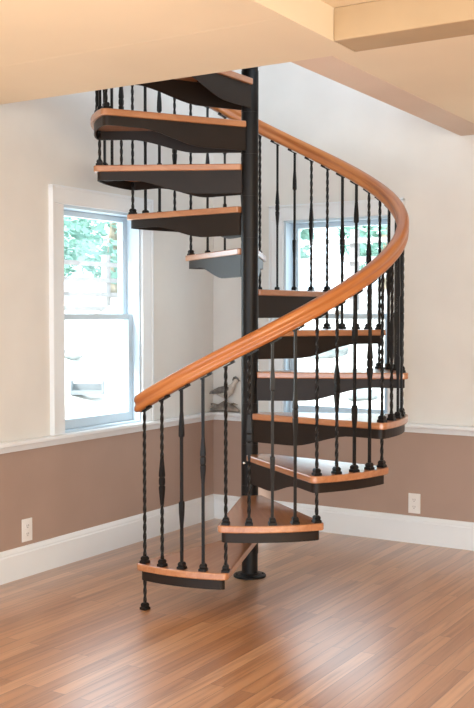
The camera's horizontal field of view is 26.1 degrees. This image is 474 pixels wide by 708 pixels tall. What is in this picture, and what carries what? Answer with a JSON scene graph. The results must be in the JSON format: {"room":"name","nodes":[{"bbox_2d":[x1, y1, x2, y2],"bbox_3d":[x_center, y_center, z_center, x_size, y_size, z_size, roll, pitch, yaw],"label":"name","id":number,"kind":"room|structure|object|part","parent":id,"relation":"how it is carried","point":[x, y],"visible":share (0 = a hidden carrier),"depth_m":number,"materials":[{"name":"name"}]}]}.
{"room":"living room","nodes":[
{"label":"living room","id":0,"kind":"room"},
{"bbox_2d":[0,85,213,551],"bbox_3d":[-2.016,-1.327,3.648,0.150,5.000,7.150,1,3,32],"label":"wall","id":1,"kind":"structure","parent":0,"point":[67,488],"depth_m":5.38,"materials":[{"name":"paint"}]},
{"bbox_2d":[22,517,31,541],"bbox_3d":[-1.054,0.884,5.143,0.008,0.115,0.073,1,3,32],"label":"wall outlet","id":2,"kind":"object","parent":1,"relation":"attached to","point":[26,523],"visible":1,"depth_m":5.14,"materials":[{"name":"plastic"}]},
{"bbox_2d":[48,184,153,435],"bbox_3d":[-0.800,-0.238,5.660,0.210,1.292,0.861,1,3,32],"label":"window","id":3,"kind":"structure","parent":1,"relation":"in","point":[135,316],"depth_m":5.84,"materials":[{"name":"white wood"}]},
{"bbox_3d":[-0.824,-0.486,5.664,0.035,0.582,0.647,1,3,32],"label":"sash","id":4,"kind":"part","parent":3,"relation":"part of","materials":[{"name":"white wood"}]},
{"bbox_3d":[-0.790,0.086,5.666,0.035,0.614,0.647,1,3,32],"label":"sash","id":5,"kind":"part","parent":3,"relation":"part of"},
{"bbox_2d":[0,494,213,584],"bbox_3d":[-1.984,1.098,3.636,0.018,0.155,7.000,1,3,32],"label":"baseboard","id":6,"kind":"structure","parent":1,"relation":"attached to","point":[21,562],"depth_m":5.56,"materials":[{"name":"white wood"}]},
{"bbox_2d":[0,411,216,453],"bbox_3d":[-1.971,0.512,3.604,0.050,0.053,7.000,1,3,32],"label":"trim","id":7,"kind":"structure","parent":1,"relation":"attached to","point":[50,440],"depth_m":5.52,"materials":[{"name":"white wood"}]},
{"bbox_2d":[0,0,354,104],"bbox_3d":[-0.510,-1.206,4.125,1.915,0.120,0.537,1,3,32],"label":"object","id":8,"kind":"structure","parent":1,"relation":"attached to","point":[306,31],"depth_m":3.92,"materials":[{"name":"beige paint"}]},
{"bbox_2d":[0,0,375,66],"bbox_3d":[0.560,-1.221,1.970,6.000,0.320,7.000,1,3,32],"label":"ceiling","id":9,"kind":"structure","parent":0,"point":[30,30],"depth_m":3.43,"materials":[{"name":"beige paint"}]},
{"bbox_2d":[334,0,473,51],"bbox_3d":[2.134,-1.149,2.698,4.085,0.120,0.187,1,3,32],"label":"ceiling beam","id":10,"kind":"structure","parent":9,"relation":"attached to","point":[377,24],"depth_m":3.58,"materials":[{"name":"beige paint"}]},
{"bbox_2d":[0,518,473,707],"bbox_3d":[0.536,1.293,2.173,6.150,0.120,7.150,1,3,32],"label":"floor","id":11,"kind":"structure","parent":0,"point":[334,620],"depth_m":4.25,"materials":[{"name":"brown wood"}]},
{"bbox_2d":[90,66,408,610],"bbox_3d":[0.053,-0.603,5.060,1.559,3.442,1.602,1,3,32],"label":"spiral staircase","id":12,"kind":"structure","parent":11,"relation":"on","point":[254,519],"depth_m":4.95,"materials":[{"name":"metal"}]},
{"bbox_3d":[0.064,1.105,5.146,0.164,0.020,0.164,1,3,32],"label":"plate","id":13,"kind":"part","parent":12,"relation":"part of","materials":[{"name":"metal"}]},
{"bbox_3d":[0.064,-1.051,5.060,1.557,2.577,1.557,1,3,32],"label":"handrail","id":14,"kind":"part","parent":12,"relation":"part of","materials":[{"name":"brown wood"}]},
{"bbox_2d":[213,62,473,521],"bbox_3d":[2.440,-1.381,5.007,6.000,5.000,0.150,1,3,32],"label":"wall","id":15,"kind":"structure","parent":0,"point":[426,164],"depth_m":5.88,"materials":[{"name":"paint"}]},
{"bbox_2d":[269,198,404,413],"bbox_3d":[0.626,-0.258,6.174,0.881,1.292,0.210,1,3,32],"label":"window","id":16,"kind":"structure","parent":15,"relation":"in","point":[285,273],"depth_m":6.22,"materials":[{"name":"white wood"}]},
{"bbox_3d":[0.619,0.066,6.176,0.667,0.614,0.035,1,3,32],"label":"sash","id":17,"kind":"part","parent":16,"relation":"part of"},
{"bbox_3d":[0.640,-0.506,6.187,0.667,0.582,0.035,1,3,32],"label":"sash","id":18,"kind":"part","parent":16,"relation":"part of","materials":[{"name":"white wood"}]},
{"bbox_2d":[210,411,473,435],"bbox_3d":[2.387,0.457,4.995,6.000,0.053,0.050,1,3,32],"label":"trim","id":19,"kind":"structure","parent":15,"relation":"attached to","point":[232,416],"depth_m":5.79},
{"bbox_2d":[210,401,239,412],"bbox_3d":[-0.090,0.332,6.513,0.246,0.068,0.037,1,3,32],"label":"driftwood","id":20,"kind":"object","parent":19,"relation":"on","point":[218,407],"visible":0.92,"depth_m":6.49,"materials":[{"name":"wood"}]},
{"bbox_2d":[209,376,239,400],"bbox_3d":[-0.086,0.218,6.507,0.256,0.160,0.068,1,3,32],"label":"bird figurine","id":21,"kind":"object","parent":20,"relation":"on","point":[219,391],"visible":0.86,"depth_m":6.47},
{"bbox_2d":[214,494,473,550],"bbox_3d":[2.396,1.043,5.031,6.000,0.155,0.018,1,3,32],"label":"baseboard","id":22,"kind":"structure","parent":15,"relation":"attached to","point":[455,534],"depth_m":5.96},
{"bbox_2d":[292,56,473,135],"bbox_3d":[0.800,-1.232,4.785,0.180,0.120,1.963,1,3,32],"label":"trim","id":23,"kind":"structure","parent":15,"relation":"attached to","point":[333,68],"depth_m":4.55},
{"bbox_2d":[334,35,473,122],"bbox_3d":[2.656,-1.188,3.638,4.185,0.118,1.963,1,3,32],"label":"ceiling","id":24,"kind":"structure","parent":15,"relation":"attached to","point":[440,72],"depth_m":4.10,"materials":[{"name":"beige paint"}]},
{"bbox_2d":[408,493,419,513],"bbox_3d":[1.018,0.858,5.882,0.073,0.115,0.008,1,3,32],"label":"wall outlet","id":25,"kind":"object","parent":15,"relation":"attached to","point":[413,499],"visible":1,"depth_m":5.88,"materials":[{"name":"plastic"}]},
{"label":"outside","id":26,"kind":"structure","parent":0,"visible":0},
{"bbox_2d":[64,295,386,418],"bbox_3d":[-4.405,0.341,9.221,34.000,2.003,36.000,1,3,32],"label":"ground","id":27,"kind":"structure","parent":26,"point":[96,339],"depth_m":11.65,"materials":[{"name":"white snow"}]},
{"bbox_2d":[65,349,83,359],"bbox_3d":[-1.939,0.018,11.868,0.325,0.159,0.244,1,3,32],"label":"rock","id":28,"kind":"object","parent":27,"relation":"on","point":[71,354],"visible":0.66,"depth_m":11.79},
{"bbox_2d":[64,217,105,281],"bbox_3d":[-2.905,-1.855,15.759,1.773,2.161,1.774,1,3,32],"label":"tree","id":29,"kind":"object","parent":27,"relation":"on","point":[69,225],"visible":0.14,"depth_m":15.61,"materials":[{"name":"green plant"}]},
{"bbox_2d":[70,380,104,394],"bbox_3d":[-1.550,0.348,10.608,0.340,0.140,0.140,0,2,1],"label":"trough","id":30,"kind":"object","parent":27,"relation":"on","point":[75,388],"visible":1,"depth_m":10.61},
{"bbox_2d":[64,255,117,310],"bbox_3d":[-2.240,-0.305,13.739,0.130,2.120,8.000,1,3,32],"label":"fence","id":31,"kind":"object","parent":27,"relation":"on","point":[106,280],"visible":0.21,"depth_m":14.14,"materials":[{"name":"white wood"}]},
{"bbox_3d":[-2.201,-0.614,13.703,0.040,0.060,8.000,1,3,32],"label":"rail","id":32,"kind":"part","parent":31,"relation":"part of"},
{"bbox_3d":[-2.201,-1.223,13.678,0.040,0.060,8.000,1,3,32],"label":"rail","id":33,"kind":"part","parent":31,"relation":"part of","materials":[{"name":"white wood"}]},
{"bbox_3d":[-2.201,-1.003,13.687,0.040,0.060,8.000,1,3,32],"label":"rail","id":34,"kind":"part","parent":31,"relation":"part of","materials":[{"name":"white wood"}]},
{"bbox_3d":[-2.201,-0.803,13.695,0.040,0.060,8.000,1,3,32],"label":"rail","id":35,"kind":"part","parent":31,"relation":"part of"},
{"bbox_3d":[-1.841,-0.332,14.421,0.090,2.120,0.090,1,3,32],"label":"post","id":36,"kind":"part","parent":31,"relation":"part of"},
{"bbox_2d":[64,217,117,297],"bbox_3d":[-2.123,-1.938,17.741,1.884,2.158,1.758,1,3,32],"label":"tree","id":37,"kind":"object","parent":27,"relation":"on","point":[111,249],"visible":0.16,"depth_m":17.45,"materials":[{"name":"green plant"}]},
{"bbox_2d":[300,229,314,258],"bbox_3d":[0.437,-1.861,15.658,1.691,2.137,1.663,1,3,32],"label":"tree","id":38,"kind":"object","parent":27,"relation":"on","point":[304,234],"visible":0.03,"depth_m":15.52,"materials":[{"name":"green plant"}]},
{"bbox_2d":[310,345,348,358],"bbox_3d":[1.002,-0.023,11.199,0.345,0.211,0.406,-2,3,-41],"label":"rock","id":39,"kind":"object","parent":27,"relation":"on","point":[343,350],"visible":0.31,"depth_m":11.07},
{"bbox_2d":[300,229,386,313],"bbox_3d":[2.051,-0.410,11.839,7.800,2.120,0.130,1,3,32],"label":"fence","id":40,"kind":"object","parent":27,"relation":"on","point":[351,240],"visible":0.04,"depth_m":12.22,"materials":[{"name":"white wood"}]},
{"bbox_3d":[2.027,-1.108,11.774,7.800,0.060,0.040,1,3,32],"label":"rail","id":41,"kind":"part","parent":40,"relation":"part of","materials":[{"name":"white wood"}]},
{"bbox_3d":[2.027,-1.328,11.765,7.800,0.060,0.040,1,3,32],"label":"rail","id":42,"kind":"part","parent":40,"relation":"part of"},
{"bbox_3d":[2.027,-0.908,11.781,7.800,0.060,0.040,1,3,32],"label":"rail","id":43,"kind":"part","parent":40,"relation":"part of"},
{"bbox_3d":[2.027,-0.718,11.789,7.800,0.060,0.040,1,3,32],"label":"rail","id":44,"kind":"part","parent":40,"relation":"part of","materials":[{"name":"white wood"}]},
{"bbox_3d":[1.406,-0.426,12.261,0.090,2.120,0.090,1,3,32],"label":"post","id":45,"kind":"part","parent":40,"relation":"part of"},
{"bbox_3d":[2.027,-0.478,11.798,7.800,0.060,0.040,1,3,32],"label":"rail","id":46,"kind":"part","parent":40,"relation":"part of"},
{"bbox_2d":[332,225,386,288],"bbox_3d":[2.163,-1.802,14.853,1.678,2.126,1.737,1,3,32],"label":"tree","id":47,"kind":"object","parent":27,"relation":"on","point":[373,229],"visible":0.08,"depth_m":14.67,"materials":[{"name":"green plant"}]},
{"bbox_2d":[346,388,377,399],"bbox_3d":[1.195,0.388,9.832,0.307,0.140,0.270,0,2,6],"label":"rock","id":48,"kind":"object","parent":27,"relation":"on","point":[361,394],"visible":0.66,"depth_m":9.72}
]}

